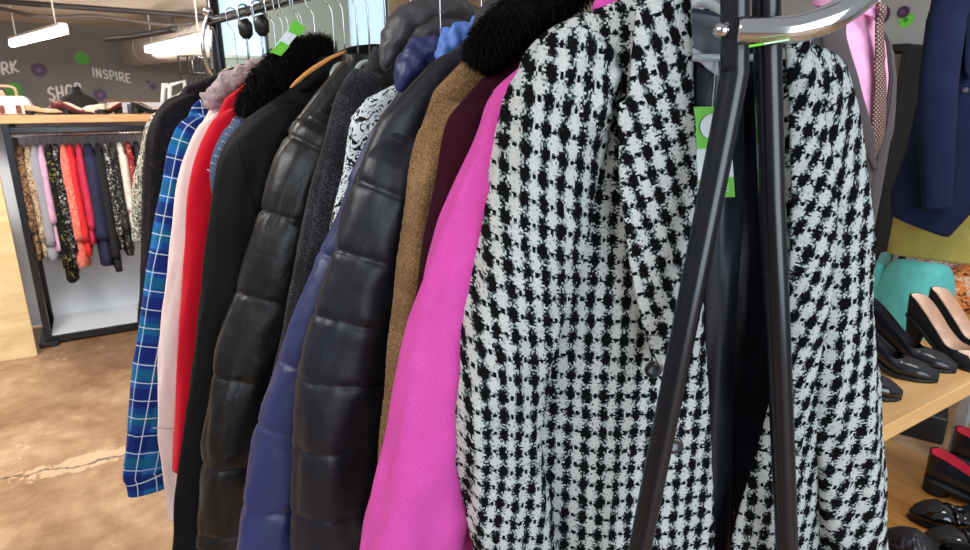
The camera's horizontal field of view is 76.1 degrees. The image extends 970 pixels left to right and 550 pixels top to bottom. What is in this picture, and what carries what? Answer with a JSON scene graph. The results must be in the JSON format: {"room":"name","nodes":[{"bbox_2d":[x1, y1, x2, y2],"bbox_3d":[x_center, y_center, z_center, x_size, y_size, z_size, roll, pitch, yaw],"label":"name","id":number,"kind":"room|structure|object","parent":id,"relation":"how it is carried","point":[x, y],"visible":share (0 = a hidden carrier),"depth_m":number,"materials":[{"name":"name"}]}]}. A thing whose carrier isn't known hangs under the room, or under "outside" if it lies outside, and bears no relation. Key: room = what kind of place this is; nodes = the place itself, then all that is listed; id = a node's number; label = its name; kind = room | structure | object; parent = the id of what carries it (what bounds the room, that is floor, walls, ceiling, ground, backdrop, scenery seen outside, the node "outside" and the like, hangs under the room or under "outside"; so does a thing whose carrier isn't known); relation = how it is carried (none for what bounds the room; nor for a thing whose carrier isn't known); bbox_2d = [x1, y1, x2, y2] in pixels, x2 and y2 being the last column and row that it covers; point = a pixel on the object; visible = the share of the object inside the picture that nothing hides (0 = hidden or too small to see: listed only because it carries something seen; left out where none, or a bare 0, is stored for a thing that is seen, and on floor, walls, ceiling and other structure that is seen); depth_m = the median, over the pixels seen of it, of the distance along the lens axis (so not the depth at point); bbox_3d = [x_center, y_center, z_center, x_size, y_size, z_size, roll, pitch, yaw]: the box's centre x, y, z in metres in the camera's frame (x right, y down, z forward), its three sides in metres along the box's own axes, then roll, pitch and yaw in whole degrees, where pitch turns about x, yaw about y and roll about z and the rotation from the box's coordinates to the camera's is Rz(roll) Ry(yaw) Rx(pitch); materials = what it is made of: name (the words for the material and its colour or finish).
{"room":"second-hand shop","nodes":[
{"label":"second-hand shop","id":0,"kind":"room"},
{"bbox_2d":[0,21,247,113],"bbox_3d":[-5.834,-2.684,10.219,9.300,2.600,0.100,-10,18,-31],"label":"wall","id":1,"kind":"structure","parent":0,"point":[57,54],"depth_m":9.66,"materials":[{"name":"grey paint"}]},
{"bbox_2d":[0,0,485,28],"bbox_3d":[-3.052,-2.771,5.567,9.300,0.100,10.600,-10,18,-31],"label":"ceiling","id":2,"kind":"structure","parent":0,"point":[184,6],"depth_m":8.05,"materials":[{"name":"paint"}]},
{"bbox_2d":[7,0,68,46],"bbox_3d":[-4.931,-2.813,6.740,2.200,0.516,0.080,14,21,41],"label":"strip light","id":3,"kind":"object","parent":2,"relation":"hanging from","point":[57,29],"visible":1,"depth_m":6.57,"materials":[{"name":"white"}]},
{"bbox_2d":[117,17,209,65],"bbox_3d":[-4.149,-3.171,8.287,3.281,0.610,0.436,15,21,42],"label":"air duct","id":4,"kind":"object","parent":2,"relation":"hanging from","point":[131,52],"visible":0.36,"depth_m":8.35,"materials":[{"name":"metal"}]},
{"bbox_2d":[0,7,203,26],"bbox_3d":[-4.535,-2.999,7.207,2.590,0.185,0.266,-4,16,-13],"label":"cable","id":5,"kind":"object","parent":4,"relation":"hanging from","point":[73,16],"visible":0.93,"depth_m":7.11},
{"bbox_2d":[0,0,204,19],"bbox_3d":[-4.306,-2.954,6.867,2.426,0.130,0.133,-7,17,-24],"label":"ceiling pipe","id":6,"kind":"object","parent":4,"relation":"attached to","point":[4,2],"visible":0.84,"depth_m":6.85,"materials":[{"name":"metal"}]},
{"bbox_2d":[103,26,177,41],"bbox_3d":[-3.842,-2.687,6.917,1.266,0.108,0.106,9,18,28],"label":"ceiling pipe","id":7,"kind":"object","parent":4,"relation":"attached to","point":[171,29],"visible":1,"depth_m":6.90,"materials":[{"name":"metal"}]},
{"bbox_2d":[143,0,209,52],"bbox_3d":[-3.790,-3.023,7.489,0.080,0.520,2.418,-13,21,-39],"label":"strip light","id":8,"kind":"object","parent":2,"relation":"hanging from","point":[193,37],"visible":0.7,"depth_m":7.34,"materials":[{"name":"white"}]},
{"bbox_2d":[172,44,379,549],"bbox_3d":[-0.354,0.064,1.652,1.008,1.276,0.122,-11,19,-34],"label":"coat","id":9,"kind":"object","parent":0,"point":[245,160],"visible":0.2,"depth_m":1.41,"materials":[{"name":"fabric"}]},
{"bbox_2d":[196,53,368,549],"bbox_3d":[-0.282,0.052,1.559,0.948,1.150,0.127,-11,19,-33],"label":"puffer jacket","id":10,"kind":"object","parent":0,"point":[246,348],"visible":0.27,"depth_m":1.36,"materials":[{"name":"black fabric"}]},
{"bbox_2d":[272,46,394,373],"bbox_3d":[-0.209,0.047,1.470,0.666,1.108,0.112,-11,19,-34],"label":"coat","id":11,"kind":"object","parent":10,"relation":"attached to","point":[358,85],"visible":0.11,"depth_m":1.28,"materials":[{"name":"grey fabric"}]},
{"bbox_2d":[225,0,388,66],"bbox_3d":[-1.643,-1.470,5.931,1.619,2.600,0.100,-10,18,-31],"label":"wall partition","id":12,"kind":"structure","parent":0,"point":[321,11],"depth_m":5.67,"materials":[{"name":"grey paint"}]},
{"bbox_2d":[218,0,269,59],"bbox_3d":[-2.106,-2.273,5.382,0.393,0.756,0.066,-10,18,-31],"label":"window","id":13,"kind":"structure","parent":12,"relation":"in","point":[255,49],"depth_m":5.42,"materials":[{"name":"blue"}]},
{"bbox_2d":[348,0,387,45],"bbox_3d":[-1.126,-2.440,5.972,0.399,0.756,0.066,-10,18,-31],"label":"window","id":14,"kind":"structure","parent":12,"relation":"in","point":[375,7],"depth_m":5.99,"materials":[{"name":"blue"}]},
{"bbox_2d":[236,15,474,549],"bbox_3d":[-0.077,0.091,1.329,0.968,1.202,0.139,-9,18,-29],"label":"puffer jacket","id":15,"kind":"object","parent":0,"point":[265,517],"visible":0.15,"depth_m":1.16,"materials":[{"name":"blue fabric"}]},
{"bbox_2d":[394,15,474,92],"bbox_3d":[-0.075,-0.412,1.157,0.189,0.140,0.083,-10,18,-31],"label":"hood","id":16,"kind":"object","parent":15,"relation":"attached to","point":[417,54],"depth_m":1.13,"materials":[{"name":"blue fabric"}]},
{"bbox_2d":[0,325,969,549],"bbox_3d":[-1.860,0.347,4.466,9.300,0.100,15.100,-10,18,-31],"label":"floor","id":17,"kind":"structure","parent":0,"point":[64,408],"depth_m":2.75,"materials":[{"name":"brown concrete"}]},
{"bbox_2d":[0,177,37,361],"bbox_3d":[-3.237,0.031,3.324,1.200,1.129,0.030,-10,18,-31],"label":"plywood panel","id":18,"kind":"object","parent":17,"relation":"on","point":[17,339],"visible":1,"depth_m":3.64,"materials":[{"name":"brown wood"}]},
{"bbox_2d":[0,113,153,347],"bbox_3d":[-2.498,-0.353,4.154,2.699,1.406,0.550,-10,18,-31],"label":"display rack","id":19,"kind":"object","parent":17,"relation":"on","point":[104,300],"visible":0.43,"depth_m":4.13,"materials":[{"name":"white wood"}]},
{"bbox_2d":[0,85,33,114],"bbox_3d":[-2.865,-1.047,3.704,0.265,0.172,0.161,-10,18,-31],"label":"tote bag","id":20,"kind":"object","parent":19,"relation":"on","point":[9,105],"visible":0.91,"depth_m":3.68,"materials":[{"name":"white fabric"}]},
{"bbox_2d":[24,105,62,114],"bbox_3d":[-2.649,-0.993,3.722,0.186,0.057,0.072,-13,20,-39],"label":"sandal","id":21,"kind":"object","parent":19,"relation":"on","point":[29,109],"visible":1,"depth_m":3.69,"materials":[{"name":"beige leather"}]},
{"bbox_2d":[0,113,153,123],"bbox_3d":[-2.527,-1.008,3.968,2.649,0.045,0.520,-10,18,-31],"label":"shelf","id":22,"kind":"object","parent":19,"relation":"attached to","point":[112,118],"depth_m":3.75,"materials":[{"name":"brown wood"}]},
{"bbox_2d":[61,102,93,113],"bbox_3d":[-2.498,-1.026,3.810,0.186,0.072,0.072,-1,16,-3],"label":"loafer","id":23,"kind":"object","parent":19,"relation":"on","point":[68,108],"visible":1,"depth_m":3.79,"materials":[{"name":"red leather"}]},
{"bbox_2d":[57,86,97,107],"bbox_3d":[-2.623,-1.128,3.995,0.224,0.168,0.111,-10,18,-31],"label":"torso form","id":24,"kind":"object","parent":19,"relation":"on","point":[76,97],"visible":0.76,"depth_m":3.96,"materials":[{"name":"black fabric"}]},
{"bbox_2d":[52,304,137,335],"bbox_3d":[-2.135,0.216,4.545,1.709,0.018,0.420,-10,18,-31],"label":"shelf","id":25,"kind":"object","parent":19,"relation":"attached to","point":[94,320],"depth_m":4.19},
{"bbox_2d":[104,100,165,112],"bbox_3d":[-2.367,-1.150,4.228,0.381,0.085,0.095,-10,18,-31],"label":"display stand","id":26,"kind":"object","parent":19,"relation":"on","point":[152,103],"visible":0.34,"depth_m":4.17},
{"bbox_2d":[130,102,157,113],"bbox_3d":[-2.179,-1.080,4.003,0.186,0.072,0.072,-14,21,-41],"label":"loafer","id":27,"kind":"object","parent":19,"relation":"on","point":[136,108],"visible":0.82,"depth_m":3.95,"materials":[{"name":"black leather"}]},
{"bbox_2d":[160,80,185,105],"bbox_3d":[-2.098,-1.198,4.169,0.182,0.222,0.028,-10,18,-31],"label":"metal stand","id":28,"kind":"object","parent":19,"relation":"on","point":[164,86],"visible":0.47,"depth_m":4.14,"materials":[{"name":"white metal"}]},
{"bbox_3d":[-2.621,-0.817,3.912,0.006,0.187,0.263,-10,18,-31],"label":"clothes hanger","id":29,"kind":"object","parent":19,"relation":"hanging from","visible":0},
{"bbox_2d":[67,143,93,255],"bbox_3d":[-2.620,-0.497,4.004,0.066,0.689,0.423,-10,18,-31],"label":"blouse","id":30,"kind":"object","parent":29,"relation":"hanging from","point":[71,154],"visible":0.67,"depth_m":3.85,"materials":[{"name":"red fabric"}]},
{"bbox_3d":[-2.684,-0.806,3.874,0.006,0.187,0.263,-10,18,-31],"label":"clothes hanger","id":31,"kind":"object","parent":19,"relation":"hanging from","visible":0},
{"bbox_2d":[52,144,78,267],"bbox_3d":[-2.684,-0.455,3.974,0.068,0.752,0.437,-10,18,-31],"label":"dress","id":32,"kind":"object","parent":31,"relation":"hanging from","point":[73,247],"visible":0.66,"depth_m":3.81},
{"bbox_3d":[-2.776,-0.791,3.819,0.006,0.187,0.263,-10,18,-31],"label":"clothes hanger","id":33,"kind":"object","parent":19,"relation":"hanging from","visible":0},
{"bbox_2d":[29,144,60,260],"bbox_3d":[-2.776,-0.467,3.911,0.089,0.695,0.430,-10,18,-31],"label":"knit top","id":34,"kind":"object","parent":33,"relation":"hanging from","point":[50,242],"visible":0.62,"depth_m":3.75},
{"bbox_3d":[-2.425,-0.851,4.030,0.006,0.187,0.263,-10,18,-31],"label":"clothes hanger","id":35,"kind":"object","parent":19,"relation":"hanging from","visible":0},
{"bbox_2d":[109,142,134,255],"bbox_3d":[-2.422,-0.516,4.126,0.064,0.718,0.433,-10,18,-31],"label":"patterned top","id":36,"kind":"object","parent":35,"relation":"hanging from","point":[129,244],"visible":0.75,"depth_m":3.96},
{"bbox_3d":[-2.351,-0.863,4.074,0.006,0.187,0.263,-10,18,-31],"label":"clothes hanger","id":37,"kind":"object","parent":19,"relation":"hanging from","visible":0},
{"bbox_2d":[124,142,135,182],"bbox_3d":[-2.349,-0.655,4.135,0.059,0.456,0.431,-10,18,-31],"label":"patterned top","id":38,"kind":"object","parent":37,"relation":"hanging from","point":[128,148],"visible":0.39,"depth_m":3.97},
{"bbox_3d":[-2.493,-0.839,3.989,0.006,0.187,0.263,-10,18,-31],"label":"clothes hanger","id":39,"kind":"object","parent":19,"relation":"hanging from","visible":0},
{"bbox_2d":[95,142,122,271],"bbox_3d":[-2.493,-0.456,4.094,0.072,0.815,0.436,-10,18,-31],"label":"cardigan","id":40,"kind":"object","parent":39,"relation":"hanging from","point":[113,239],"visible":0.82,"depth_m":3.93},
{"bbox_3d":[-2.747,-0.796,3.836,0.006,0.187,0.263,-10,18,-31],"label":"clothes hanger","id":41,"kind":"object","parent":19,"relation":"hanging from","visible":0},
{"bbox_2d":[38,144,60,251],"bbox_3d":[-2.748,-0.499,3.920,0.068,0.639,0.435,-10,18,-31],"label":"blouse","id":42,"kind":"object","parent":41,"relation":"hanging from","point":[41,149],"visible":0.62,"depth_m":3.75,"materials":[{"name":"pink fabric"}]},
{"bbox_3d":[-2.582,-0.824,3.936,0.006,0.187,0.263,-10,18,-31],"label":"clothes hanger","id":43,"kind":"object","parent":19,"relation":"hanging from","visible":0},
{"bbox_2d":[75,143,97,243],"bbox_3d":[-2.581,-0.538,4.016,0.059,0.616,0.431,-10,18,-31],"label":"blouse","id":44,"kind":"object","parent":43,"relation":"hanging from","point":[82,177],"visible":0.79,"depth_m":3.86,"materials":[{"name":"fabric"}]},
{"bbox_2d":[177,55,210,90],"bbox_3d":[-3.030,-1.375,6.806,0.299,1.940,0.320,0,16,0],"label":"clothes rack","id":45,"kind":"object","parent":17,"relation":"on","point":[195,57],"visible":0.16,"depth_m":6.44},
{"bbox_2d":[200,0,878,549],"bbox_3d":[-0.235,0.143,1.567,0.480,1.869,2.152,-13,20,-38],"label":"clothes rack","id":46,"kind":"object","parent":17,"relation":"on","point":[736,30],"depth_m":0.77,"materials":[{"name":"black metal"}]},
{"bbox_2d":[225,7,237,64],"bbox_3d":[-0.779,-0.670,1.949,0.224,0.317,0.006,-15,21,-42],"label":"clothes hanger","id":47,"kind":"object","parent":46,"relation":"hanging from","point":[229,7],"visible":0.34,"depth_m":1.92,"materials":[{"name":"silver metal"}]},
{"bbox_2d":[131,66,233,241],"bbox_3d":[-0.775,-0.366,2.028,0.753,0.600,0.109,-15,21,-42],"label":"jacket","id":48,"kind":"object","parent":47,"relation":"hanging from","point":[136,213],"visible":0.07,"depth_m":1.79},
{"bbox_2d":[237,4,249,58],"bbox_3d":[-0.713,-0.650,1.876,0.228,0.317,0.012,-14,21,-41],"label":"clothes hanger","id":49,"kind":"object","parent":46,"relation":"hanging from","point":[239,4],"visible":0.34,"depth_m":1.84,"materials":[{"name":"silver metal"}]},
{"bbox_2d":[137,64,244,322],"bbox_3d":[-0.707,-0.274,1.974,0.820,0.753,0.113,-14,21,-41],"label":"coat","id":50,"kind":"object","parent":49,"relation":"hanging from","point":[174,110],"visible":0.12,"depth_m":1.72,"materials":[{"name":"black fabric"}]},
{"bbox_2d":[236,5,252,59],"bbox_3d":[-0.718,-0.670,1.877,0.144,0.277,0.044,-14,21,-41],"label":"clothes hanger","id":51,"kind":"object","parent":46,"relation":"hanging from","point":[245,28],"visible":0.41,"depth_m":1.84,"materials":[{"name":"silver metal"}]},
{"bbox_2d":[250,0,262,58],"bbox_3d":[-0.647,-0.629,1.804,0.224,0.317,0.006,-13,21,-40],"label":"clothes hanger","id":52,"kind":"object","parent":46,"relation":"hanging from","point":[253,0],"visible":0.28,"depth_m":1.77,"materials":[{"name":"silver metal"}]},
{"bbox_2d":[123,99,208,497],"bbox_3d":[-0.639,-0.035,1.963,1.056,1.201,0.092,-14,21,-40],"label":"shirt","id":53,"kind":"object","parent":52,"relation":"hanging from","point":[142,468],"visible":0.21,"depth_m":1.72,"materials":[{"name":"fabric"}]},
{"bbox_2d":[252,0,268,53],"bbox_3d":[-0.639,-0.646,1.790,0.144,0.277,0.044,-14,21,-41],"label":"clothes hanger","id":54,"kind":"object","parent":46,"relation":"hanging from","point":[261,23],"visible":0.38,"depth_m":1.76,"materials":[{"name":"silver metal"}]},
{"bbox_2d":[263,0,276,44],"bbox_3d":[-0.584,-0.609,1.736,0.228,0.320,0.013,-13,20,-38],"label":"clothes hanger","id":55,"kind":"object","parent":46,"relation":"hanging from","point":[264,0],"visible":0.16,"depth_m":1.71,"materials":[{"name":"silver metal"}]},
{"bbox_2d":[153,58,260,521],"bbox_3d":[-0.579,0.019,1.899,0.906,1.286,0.111,-13,20,-38],"label":"coat","id":56,"kind":"object","parent":55,"relation":"hanging from","point":[226,83],"visible":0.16,"depth_m":1.65,"materials":[{"name":"fabric"}]},
{"bbox_2d":[278,0,291,27],"bbox_3d":[-0.525,-0.591,1.671,0.224,0.317,0.006,-12,20,-37],"label":"clothes hanger","id":57,"kind":"object","parent":46,"relation":"hanging from","point":[278,0],"visible":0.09,"depth_m":1.64,"materials":[{"name":"silver metal"}]},
{"bbox_2d":[172,83,245,473],"bbox_3d":[-0.519,-0.046,1.817,0.873,1.100,0.109,-12,20,-37],"label":"coat","id":58,"kind":"object","parent":57,"relation":"hanging from","point":[199,195],"visible":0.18,"depth_m":1.58,"materials":[{"name":"fabric"}]},
{"bbox_2d":[291,0,304,34],"bbox_3d":[-0.472,-0.575,1.613,0.224,0.317,0.006,-12,20,-36],"label":"clothes hanger","id":59,"kind":"object","parent":46,"relation":"hanging from","point":[291,0],"visible":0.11,"depth_m":1.58,"materials":[{"name":"silver metal"}]},
{"bbox_2d":[207,116,242,191],"bbox_3d":[-0.465,-0.246,1.695,0.599,0.650,0.100,-12,20,-36],"label":"denim jacket","id":60,"kind":"object","parent":59,"relation":"hanging from","point":[234,124],"visible":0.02,"depth_m":1.51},
{"bbox_2d":[304,0,315,31],"bbox_3d":[-0.426,-0.567,1.561,0.228,0.304,0.012,-12,19,-35],"label":"clothes hanger","id":61,"kind":"object","parent":46,"relation":"hanging from","point":[304,0],"visible":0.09,"depth_m":1.54,"materials":[{"name":"silver metal"}]},
{"bbox_2d":[229,29,339,121],"bbox_3d":[-0.415,-0.049,1.694,0.769,1.171,0.128,-12,20,-37],"label":"coat","id":62,"kind":"object","parent":61,"relation":"hanging from","point":[275,74],"visible":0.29,"depth_m":1.46,"materials":[{"name":"fur"}]},
{"bbox_2d":[270,19,305,55],"bbox_3d":[-0.447,-0.538,1.405,0.088,0.080,0.004,-12,20,-35],"label":"price tag","id":63,"kind":"object","parent":62,"relation":"attached to","point":[296,28],"visible":1,"depth_m":1.41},
{"bbox_2d":[378,91,398,117],"bbox_3d":[-0.119,-0.466,1.227,0.224,0.317,0.006,-9,18,-30],"label":"clothes hanger","id":64,"kind":"object","parent":46,"relation":"hanging from","point":[397,93],"visible":0.2,"depth_m":1.22,"materials":[{"name":"silver metal"}]},
{"bbox_2d":[379,0,478,70],"bbox_3d":[-0.113,-0.113,1.316,0.601,0.900,0.083,-9,18,-30],"label":"hooded jacket","id":65,"kind":"object","parent":64,"relation":"hanging from","point":[420,18],"visible":0.09,"depth_m":1.19,"materials":[{"name":"grey fabric"}]},
{"bbox_2d":[691,0,752,61],"bbox_3d":[0.277,-0.388,0.781,0.305,0.225,0.013,-1,16,-5],"label":"clothes hanger","id":66,"kind":"object","parent":46,"relation":"hanging from","point":[713,5],"visible":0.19,"depth_m":0.80,"materials":[{"name":"silver metal"}]},
{"bbox_3d":[-0.149,-0.444,1.268,0.224,0.382,0.006,-10,18,-31],"label":"clothes hanger","id":67,"kind":"object","parent":46,"relation":"hanging from","visible":0},
{"bbox_2d":[329,85,399,229],"bbox_3d":[-0.144,-0.018,1.377,0.608,0.785,0.094,-10,18,-31],"label":"blouse","id":68,"kind":"object","parent":67,"relation":"hanging from","point":[365,118],"visible":0.11,"depth_m":1.21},
{"label":"clothes hanger","id":69,"kind":"object","parent":46,"relation":"hanging from","visible":0},
{"bbox_2d":[290,0,499,549],"bbox_3d":[-0.001,0.114,1.244,0.826,1.303,0.123,-8,18,-27],"label":"coat","id":70,"kind":"object","parent":69,"relation":"hanging from","point":[340,383],"visible":0.19,"depth_m":1.06,"materials":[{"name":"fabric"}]},
{"label":"clothes hanger","id":71,"kind":"object","parent":46,"relation":"hanging from","visible":0},
{"bbox_2d":[360,0,616,549],"bbox_3d":[0.215,0.194,1.010,0.871,1.237,0.124,-4,16,-13],"label":"coat","id":72,"kind":"object","parent":71,"relation":"hanging from","point":[416,502],"visible":0.23,"depth_m":0.89,"materials":[{"name":"fabric"}]},
{"bbox_2d":[455,0,888,549],"bbox_3d":[0.315,0.124,0.921,0.757,1.010,0.149,-1,16,-5],"label":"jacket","id":73,"kind":"object","parent":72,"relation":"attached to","point":[569,310],"visible":0.85,"depth_m":0.85,"materials":[{"name":"fabric"}]},
{"bbox_2d":[694,61,734,196],"bbox_3d":[0.309,-0.196,0.839,0.077,0.182,0.020,-1,16,-5],"label":"price tag","id":74,"kind":"object","parent":73,"relation":"hanging from","point":[703,115],"visible":0.34,"depth_m":0.83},
{"label":"clothes hanger","id":75,"kind":"object","parent":46,"relation":"hanging from","visible":0},
{"bbox_2d":[378,62,484,460],"bbox_3d":[0.078,0.139,1.162,0.621,1.100,0.115,-7,17,-23],"label":"coat","id":76,"kind":"object","parent":75,"relation":"hanging from","point":[455,87],"visible":0.12,"depth_m":0.97,"materials":[{"name":"fabric"}]},
{"bbox_2d":[811,0,896,226],"bbox_3d":[1.002,0.046,1.977,0.613,1.835,0.334,-10,19,-32],"label":"bust form","id":77,"kind":"object","parent":17,"relation":"on","point":[863,44],"visible":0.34,"depth_m":1.69,"materials":[{"name":"pink fabric"}]},
{"bbox_2d":[875,43,922,263],"bbox_3d":[2.965,-0.751,4.721,0.300,1.874,0.327,-10,18,-31],"label":"tall cabinet","id":78,"kind":"object","parent":17,"relation":"on","point":[909,68],"visible":0.16,"depth_m":4.46,"materials":[{"name":"black paint"}]},
{"bbox_2d":[892,43,919,53],"bbox_3d":[2.965,-1.628,4.473,0.290,0.050,0.277,-10,18,-31],"label":"shelf","id":79,"kind":"object","parent":78,"relation":"attached to","point":[906,48],"depth_m":4.31,"materials":[{"name":"black paint"}]},
{"bbox_2d":[873,252,954,443],"bbox_3d":[2.034,0.297,2.964,0.390,0.815,0.475,11,19,34],"label":"tub chair","id":80,"kind":"object","parent":17,"relation":"on","point":[894,281],"visible":0.24,"depth_m":2.78,"materials":[{"name":"teal fabric"}]},
{"bbox_2d":[879,339,969,451],"bbox_3d":[1.360,0.614,1.933,1.560,0.765,0.220,-10,18,-31],"label":"display table","id":81,"kind":"object","parent":17,"relation":"on","point":[919,402],"visible":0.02,"depth_m":1.61,"materials":[{"name":"brown wood"}]},
{"bbox_2d":[880,375,902,401],"bbox_3d":[0.972,0.271,1.615,0.201,0.068,0.085,8,18,25],"label":"shoe","id":82,"kind":"object","parent":81,"relation":"on","point":[891,392],"visible":0.27,"depth_m":1.56,"materials":[{"name":"black leather"}]},
{"bbox_2d":[875,332,939,383],"bbox_3d":[1.120,0.189,1.728,0.260,0.165,0.087,11,19,34],"label":"shoe","id":83,"kind":"object","parent":81,"relation":"on","point":[890,361],"visible":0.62,"depth_m":1.69,"materials":[{"name":"black leather"}]},
{"bbox_2d":[873,298,957,373],"bbox_3d":[1.225,0.169,1.799,0.087,0.165,0.260,-15,21,-42],"label":"shoe","id":84,"kind":"object","parent":81,"relation":"on","point":[888,329],"visible":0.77,"depth_m":1.80,"materials":[{"name":"black leather"}]},
{"bbox_2d":[905,293,969,371],"bbox_3d":[1.357,0.167,1.809,0.085,0.163,0.260,-6,17,-19],"label":"shoe","id":85,"kind":"object","parent":81,"relation":"on","point":[924,319],"visible":0.96,"depth_m":1.85,"materials":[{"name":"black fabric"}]},
{"bbox_2d":[928,286,969,345],"bbox_3d":[1.465,0.148,1.874,0.085,0.163,0.260,-5,17,-17],"label":"shoe","id":86,"kind":"object","parent":81,"relation":"on","point":[946,303],"visible":0.66,"depth_m":1.92,"materials":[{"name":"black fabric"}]},
{"bbox_2d":[884,440,969,532],"bbox_3d":[1.103,0.855,1.938,1.060,0.300,1.200,-10,18,-31],"label":"display table","id":87,"kind":"object","parent":17,"relation":"on","point":[906,467],"visible":0.02,"depth_m":2.01,"materials":[{"name":"orange wood"}]},
{"bbox_2d":[887,526,969,549],"bbox_3d":[1.214,0.737,1.661,0.260,0.077,0.104,14,21,40],"label":"shoe","id":88,"kind":"object","parent":87,"relation":"on","point":[899,537],"visible":0.8,"depth_m":1.68,"materials":[{"name":"black leather"}]},
{"bbox_2d":[907,499,969,531],"bbox_3d":[1.391,0.695,1.801,0.270,0.081,0.101,4,16,15],"label":"loafer","id":89,"kind":"object","parent":87,"relation":"on","point":[927,513],"visible":0.92,"depth_m":1.80,"materials":[{"name":"black leather"}]},
{"bbox_2d":[922,447,969,502],"bbox_3d":[1.526,0.639,1.898,0.290,0.136,0.108,10,19,32],"label":"loafer","id":90,"kind":"object","parent":87,"relation":"on","point":[945,474],"visible":1,"depth_m":1.93,"materials":[{"name":"black leather"}]},
{"bbox_2d":[924,525,969,549],"bbox_3d":[1.347,0.728,1.685,0.270,0.081,0.101,5,17,17],"label":"loafer","id":91,"kind":"object","parent":87,"relation":"on","point":[943,533],"visible":0.62,"depth_m":1.69,"materials":[{"name":"black leather"}]},
{"bbox_2d":[949,426,969,465],"bbox_3d":[1.700,0.604,2.023,0.290,0.136,0.108,11,19,34],"label":"loafer","id":92,"kind":"object","parent":87,"relation":"on","point":[960,445],"visible":0.77,"depth_m":2.07,"materials":[{"name":"black leather"}]},
{"bbox_3d":[2.169,-0.328,2.591,0.652,2.191,0.840,11,19,33],"label":"clothes rack","id":93,"kind":"object","parent":17,"relation":"on","visible":0},
{"bbox_2d":[887,215,969,264],"bbox_3d":[2.045,-0.369,2.673,0.437,0.615,0.161,11,19,33],"label":"skirt","id":94,"kind":"object","parent":93,"relation":"hanging from","point":[906,240],"visible":0.25,"depth_m":2.72,"materials":[{"name":"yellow fabric"}]},
{"bbox_2d":[890,0,969,236],"bbox_3d":[1.843,-0.703,2.412,0.342,1.113,0.390,11,19,33],"label":"blazer","id":95,"kind":"object","parent":93,"relation":"hanging from","point":[930,191],"visible":1,"depth_m":2.35,"materials":[{"name":"blue fabric"}]},
{"bbox_3d":[2.740,0.347,3.587,0.950,0.378,0.950,-10,18,-31],"label":"side table","id":96,"kind":"object","parent":17,"relation":"on","visible":0},
{"bbox_2d":[951,264,969,313],"bbox_3d":[2.676,0.063,3.477,0.394,0.222,0.396,-10,18,-31],"label":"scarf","id":97,"kind":"object","parent":96,"relation":"on","point":[961,273],"visible":0.29,"depth_m":3.36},
{"bbox_2d":[558,0,930,260],"bbox_3d":[2.068,-1.604,6.404,0.100,2.600,15.000,-10,18,-31],"label":"wall","id":98,"kind":"structure","parent":0,"point":[913,34],"depth_m":4.59,"materials":[{"name":"grey paint"}]},
{"bbox_3d":[-2.651,-0.812,3.894,0.006,0.187,0.263,-10,18,-31],"label":"clothes hanger","id":99,"kind":"object","parent":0,"visible":0},
{"bbox_2d":[60,143,91,267],"bbox_3d":[-2.648,-0.457,3.994,0.082,0.759,0.427,-10,18,-31],"label":"blouse","id":100,"kind":"object","parent":99,"relation":"hanging from","point":[83,261],"visible":0.69,"depth_m":3.83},
{"bbox_3d":[-2.714,-0.802,3.856,0.006,0.187,0.263,-10,18,-31],"label":"clothes hanger","id":101,"kind":"object","parent":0,"visible":0},
{"bbox_2d":[45,144,79,282],"bbox_3d":[-2.716,-0.404,3.973,0.077,0.849,0.430,-10,18,-31],"label":"dress","id":102,"kind":"object","parent":101,"relation":"hanging from","point":[72,274],"visible":0.62,"depth_m":3.82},
{"label":"clothes hanger","id":103,"kind":"object","parent":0,"visible":0},
{"bbox_2d":[413,0,594,303],"bbox_3d":[0.146,0.122,1.074,0.720,1.280,0.111,-5,17,-18],"label":"coat","id":104,"kind":"object","parent":103,"relation":"hanging from","point":[494,48],"visible":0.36,"depth_m":0.88,"materials":[{"name":"red fabric"}]},
{"bbox_3d":[-2.388,-0.857,4.052,0.006,0.187,0.263,-10,18,-31],"label":"clothes hanger","id":105,"kind":"object","parent":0,"visible":0},
{"bbox_2d":[116,142,131,225],"bbox_3d":[-2.387,-0.616,4.122,0.060,0.524,0.428,-10,18,-31],"label":"blouse","id":106,"kind":"object","parent":105,"relation":"hanging from","point":[123,161],"visible":0.69,"depth_m":3.96,"materials":[{"name":"beige fabric"}]},
{"bbox_3d":[-2.538,-0.831,3.962,0.006,0.187,0.263,-10,18,-31],"label":"clothes hanger","id":107,"kind":"object","parent":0,"visible":0},
{"bbox_2d":[83,143,113,265],"bbox_3d":[-2.537,-0.473,4.064,0.102,0.768,0.432,-10,18,-31],"label":"jacket","id":108,"kind":"object","parent":107,"relation":"hanging from","point":[101,231],"visible":0.6,"depth_m":3.90,"materials":[{"name":"blue fabric"}]},
{"bbox_3d":[-2.836,-0.781,3.783,0.006,0.187,0.263,-10,18,-31],"label":"clothes hanger","id":109,"kind":"object","parent":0,"visible":0},
{"bbox_2d":[16,145,44,259],"bbox_3d":[-2.838,-0.464,3.873,0.065,0.680,0.433,-10,18,-31],"label":"patterned top","id":110,"kind":"object","parent":109,"relation":"hanging from","point":[20,156],"visible":0.66,"depth_m":3.71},
{"bbox_3d":[-2.804,-0.786,3.802,0.006,0.187,0.263,-10,18,-31],"label":"clothes hanger","id":111,"kind":"object","parent":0,"visible":0},
{"bbox_2d":[24,145,48,256],"bbox_3d":[-2.804,-0.478,3.892,0.052,0.664,0.438,-10,18,-31],"label":"patterned top","id":112,"kind":"object","parent":111,"relation":"hanging from","point":[32,185],"visible":0.56,"depth_m":3.73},
{"bbox_3d":[-2.457,-0.845,4.011,0.006,0.187,0.263,-10,18,-31],"label":"clothes hanger","id":113,"kind":"object","parent":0,"visible":0},
{"bbox_2d":[102,142,125,249],"bbox_3d":[-2.460,-0.531,4.098,0.062,0.674,0.426,-10,18,-31],"label":"patterned top","id":114,"kind":"object","parent":113,"relation":"hanging from","point":[120,231],"visible":0.8,"depth_m":3.94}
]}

